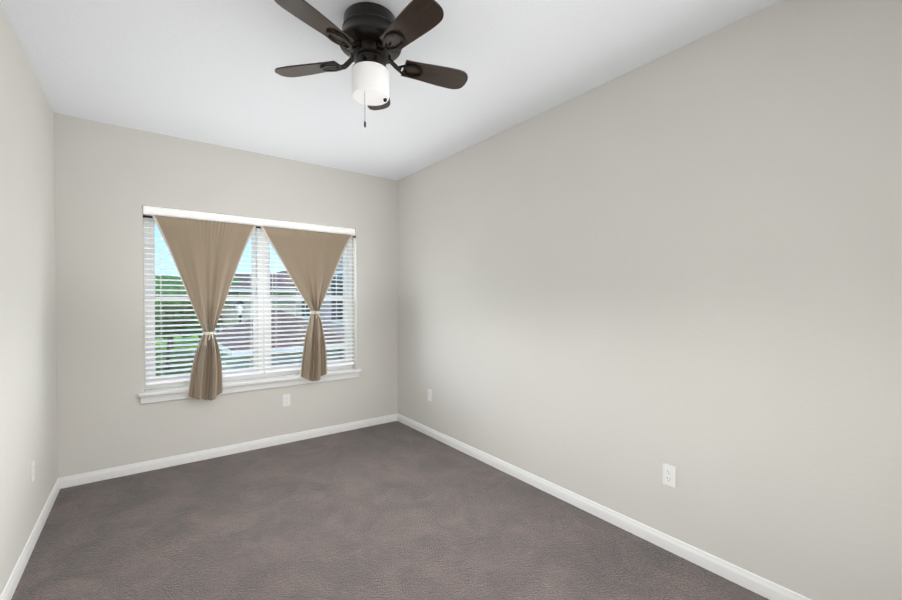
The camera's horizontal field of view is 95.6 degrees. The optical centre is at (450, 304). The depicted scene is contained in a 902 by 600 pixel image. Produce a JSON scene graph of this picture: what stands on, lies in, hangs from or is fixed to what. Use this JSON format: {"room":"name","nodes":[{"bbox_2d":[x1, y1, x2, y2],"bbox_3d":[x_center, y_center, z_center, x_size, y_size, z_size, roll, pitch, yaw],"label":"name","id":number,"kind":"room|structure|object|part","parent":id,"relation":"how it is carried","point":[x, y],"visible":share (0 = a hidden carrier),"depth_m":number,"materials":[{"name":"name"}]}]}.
{"room":"empty bedroom","nodes":[
{"label":"empty bedroom","id":0,"kind":"room"},
{"bbox_2d":[0,3,57,596],"bbox_3d":[-1.534,0.005,1.036,0.180,2.740,5.085,-1,1,-37],"label":"wall","id":1,"kind":"structure","parent":0,"point":[28,393],"depth_m":2.20,"materials":[{"name":"paint"}]},
{"bbox_2d":[0,477,63,599],"bbox_3d":[-1.457,1.334,1.111,0.013,0.080,4.725,-1,1,-37],"label":"baseboard","id":2,"kind":"structure","parent":1,"relation":"attached to","point":[7,594],"depth_m":2.22,"materials":[{"name":"white wood"}]},
{"bbox_2d":[31,459,34,482],"bbox_3d":[-2.369,0.944,2.319,0.007,0.115,0.070,-1,1,-37],"label":"electrical outlet","id":3,"kind":"object","parent":1,"relation":"attached to","point":[32,470],"visible":0.98,"depth_m":2.31,"materials":[{"name":"white plastic"}]},
{"bbox_2d":[54,113,397,477],"bbox_3d":[-1.799,-0.030,3.902,2.832,2.740,0.180,-1,1,-37],"label":"wall","id":4,"kind":"structure","parent":0,"point":[111,180],"depth_m":3.35,"materials":[{"name":"paint"}]},
{"bbox_2d":[64,414,395,487],"bbox_3d":[-1.746,1.301,3.838,2.760,0.080,0.013,-1,1,-37],"label":"baseboard","id":5,"kind":"structure","parent":4,"relation":"attached to","point":[104,474],"depth_m":3.58,"materials":[{"name":"white wood"}]},
{"bbox_2d":[143,214,352,389],"bbox_3d":[-1.825,-0.053,3.942,1.820,1.505,0.085,-1,1,-37],"label":"window","id":6,"kind":"structure","parent":4,"relation":"in","point":[263,243],"depth_m":3.89,"materials":[{"name":"white plastic"}]},
{"bbox_2d":[143,206,354,384],"bbox_3d":[-1.772,-0.077,3.872,1.812,1.455,0.072,-1,1,-37],"label":"window blinds","id":7,"kind":"object","parent":6,"relation":"attached to","point":[162,211],"visible":0.83,"depth_m":3.79,"materials":[{"name":"white plastic"}]},
{"bbox_2d":[143,215,355,400],"bbox_3d":[-1.708,0.042,3.787,1.819,1.543,0.169,-1,1,-37],"label":"curtains","id":8,"kind":"object","parent":4,"relation":"hanging from","point":[206,255],"visible":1,"depth_m":3.62,"materials":[{"name":"brown fabric"}]},
{"bbox_3d":[-2.075,0.045,3.508,0.788,1.543,0.162,-1,1,-37],"label":"panel","id":9,"kind":"part","parent":8,"relation":"part of","materials":[{"name":"fabric"}]},
{"bbox_3d":[-2.064,0.263,3.490,0.097,0.075,0.099,-1,1,-37],"label":"cord","id":10,"kind":"part","parent":8,"relation":"part of","materials":[{"name":"beige fabric"}]},
{"bbox_3d":[-1.752,-0.717,3.837,1.819,0.021,0.022,-1,1,-37],"label":"rod","id":11,"kind":"part","parent":8,"relation":"part of","materials":[{"name":"brown metal"}]},
{"bbox_3d":[-1.371,0.011,4.035,0.926,1.488,0.161,-1,1,-37],"label":"panel","id":12,"kind":"part","parent":8,"relation":"part of","materials":[{"name":"fabric"}]},
{"bbox_2d":[138,368,361,403],"bbox_3d":[-1.759,0.745,3.864,1.900,0.090,0.145,-1,1,-37],"label":"window sill","id":13,"kind":"structure","parent":4,"relation":"attached to","point":[162,394],"depth_m":3.76,"materials":[{"name":"white wood"}]},
{"bbox_2d":[283,394,289,405],"bbox_3d":[-1.589,0.924,3.954,0.070,0.115,0.007,-1,1,-37],"label":"electrical outlet","id":14,"kind":"object","parent":4,"relation":"attached to","point":[286,399],"visible":1,"depth_m":3.95,"materials":[{"name":"white plastic"}]},
{"bbox_2d":[11,421,768,599],"bbox_3d":[-0.329,1.424,1.957,3.192,0.120,5.085,-1,1,-37],"label":"floor","id":15,"kind":"structure","parent":0,"point":[396,510],"depth_m":2.38,"materials":[{"name":"carpet"}]},
{"bbox_2d":[0,0,780,180],"bbox_3d":[-0.329,-1.436,1.922,3.192,0.120,5.085,-1,1,-37],"label":"ceiling","id":16,"kind":"structure","parent":0,"point":[200,70],"depth_m":2.37,"materials":[{"name":"white paint"}]},
{"bbox_2d":[274,0,467,126],"bbox_3d":[-0.363,-1.103,1.959,0.976,0.548,0.952,-1,1,-37],"label":"fan","id":17,"kind":"object","parent":16,"relation":"hanging from","point":[372,40],"visible":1,"depth_m":1.89,"materials":[{"name":"black wood"}]},
{"bbox_3d":[-0.361,-0.994,1.952,0.128,0.332,0.027,-1,1,-37],"label":"cord","id":18,"kind":"part","parent":17,"relation":"part of","materials":[{"name":"brown metal"}]},
{"bbox_2d":[397,0,901,599],"bbox_3d":[0.876,-0.017,2.842,0.180,2.740,5.085,-1,1,-37],"label":"wall","id":19,"kind":"structure","parent":0,"point":[615,294],"depth_m":2.11,"materials":[{"name":"paint"}]},
{"bbox_2d":[428,389,431,400],"bbox_3d":[-0.217,0.922,4.156,0.007,0.115,0.070,-1,1,-37],"label":"electrical outlet","id":20,"kind":"object","parent":19,"relation":"attached to","point":[429,395],"visible":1,"depth_m":4.15,"materials":[{"name":"white plastic"}]},
{"bbox_2d":[396,413,810,599],"bbox_3d":[0.799,1.313,2.800,0.013,0.080,4.725,-1,1,-37],"label":"baseboard","id":21,"kind":"structure","parent":19,"relation":"attached to","point":[761,586],"depth_m":2.41,"materials":[{"name":"white wood"}]},
{"bbox_2d":[663,463,675,487],"bbox_3d":[1.204,0.945,2.259,0.007,0.115,0.070,-1,1,-37],"label":"electrical outlet","id":22,"kind":"object","parent":19,"relation":"attached to","point":[669,475],"visible":1,"depth_m":2.25,"materials":[{"name":"white plastic"}]},
{"label":"outside","id":23,"kind":"structure","parent":0,"visible":0},
{"bbox_2d":[144,335,221,390],"bbox_3d":[-41.560,3.463,71.356,200.000,0.300,154.795,-1,1,-37],"label":"ground","id":24,"kind":"structure","parent":23,"point":[176,352],"depth_m":31.67,"materials":[{"name":"green plant"}]},
{"bbox_2d":[155,304,163,338],"bbox_3d":[-17.005,1.362,19.706,5.193,5.172,4.369,-1,1,-37],"label":"tree","id":25,"kind":"object","parent":24,"relation":"on","point":[159,323],"depth_m":20.56,"materials":[{"name":"green plant"}]},
{"bbox_2d":[155,275,173,347],"bbox_3d":[-24.153,0.592,35.667,4.980,6.321,5.453,-1,1,-37],"label":"tree","id":26,"kind":"object","parent":24,"relation":"on","point":[171,338],"depth_m":34.99,"materials":[{"name":"green plant"}]},
{"bbox_2d":[155,276,180,283],"bbox_3d":[-20.582,0.891,27.688,5.430,5.920,5.177,-1,1,-37],"label":"tree","id":27,"kind":"object","parent":24,"relation":"on","point":[169,277],"depth_m":28.50,"materials":[{"name":"green plant"}]},
{"bbox_2d":[155,281,202,369],"bbox_3d":[-16.059,1.224,23.830,4.308,5.345,4.695,-1,1,-37],"label":"tree","id":28,"kind":"object","parent":24,"relation":"on","point":[174,312],"depth_m":22.51,"materials":[{"name":"green plant"}]},
{"bbox_2d":[165,283,233,341],"bbox_3d":[-17.076,0.858,27.836,4.726,5.981,5.440,-1,1,-37],"label":"tree","id":29,"kind":"object","parent":24,"relation":"on","point":[219,321],"depth_m":27.70,"materials":[{"name":"green plant"}]},
{"bbox_2d":[175,274,251,333],"bbox_3d":[-28.810,-0.308,55.119,16.000,7.640,10.000,-1,1,-37],"label":"house","id":30,"kind":"structure","parent":24,"relation":"on","point":[246,275],"depth_m":53.94,"materials":[{"name":"grey"}]},
{"bbox_2d":[217,279,244,332],"bbox_3d":[-19.277,0.780,34.511,5.698,5.974,4.987,-1,1,-37],"label":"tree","id":31,"kind":"object","parent":24,"relation":"on","point":[233,283],"depth_m":33.62,"materials":[{"name":"green plant"}]},
{"bbox_2d":[236,301,244,321],"bbox_3d":[-8.075,1.875,15.699,0.380,4.240,0.380,-1,1,-37],"label":"lamp post","id":32,"kind":"object","parent":24,"relation":"on","point":[239,311],"depth_m":15.59,"materials":[{"name":"black"}]},
{"bbox_2d":[222,271,295,330],"bbox_3d":[-8.928,0.863,26.918,11.000,5.990,7.000,-1,1,-37],"label":"house","id":33,"kind":"structure","parent":24,"relation":"on","point":[249,293],"depth_m":22.90,"materials":[{"name":"paint"}]},
{"bbox_2d":[215,310,343,381],"bbox_3d":[-5.601,2.106,13.182,3.300,3.840,4.700,-1,1,-37],"label":"house","id":34,"kind":"structure","parent":24,"relation":"on","point":[273,333],"depth_m":11.77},
{"bbox_2d":[296,255,347,368],"bbox_3d":[-0.643,-0.532,16.238,10.000,9.040,7.000,-1,1,-37],"label":"house","id":35,"kind":"structure","parent":24,"relation":"on","point":[340,269],"depth_m":12.66,"materials":[{"name":"grey"}]}
]}

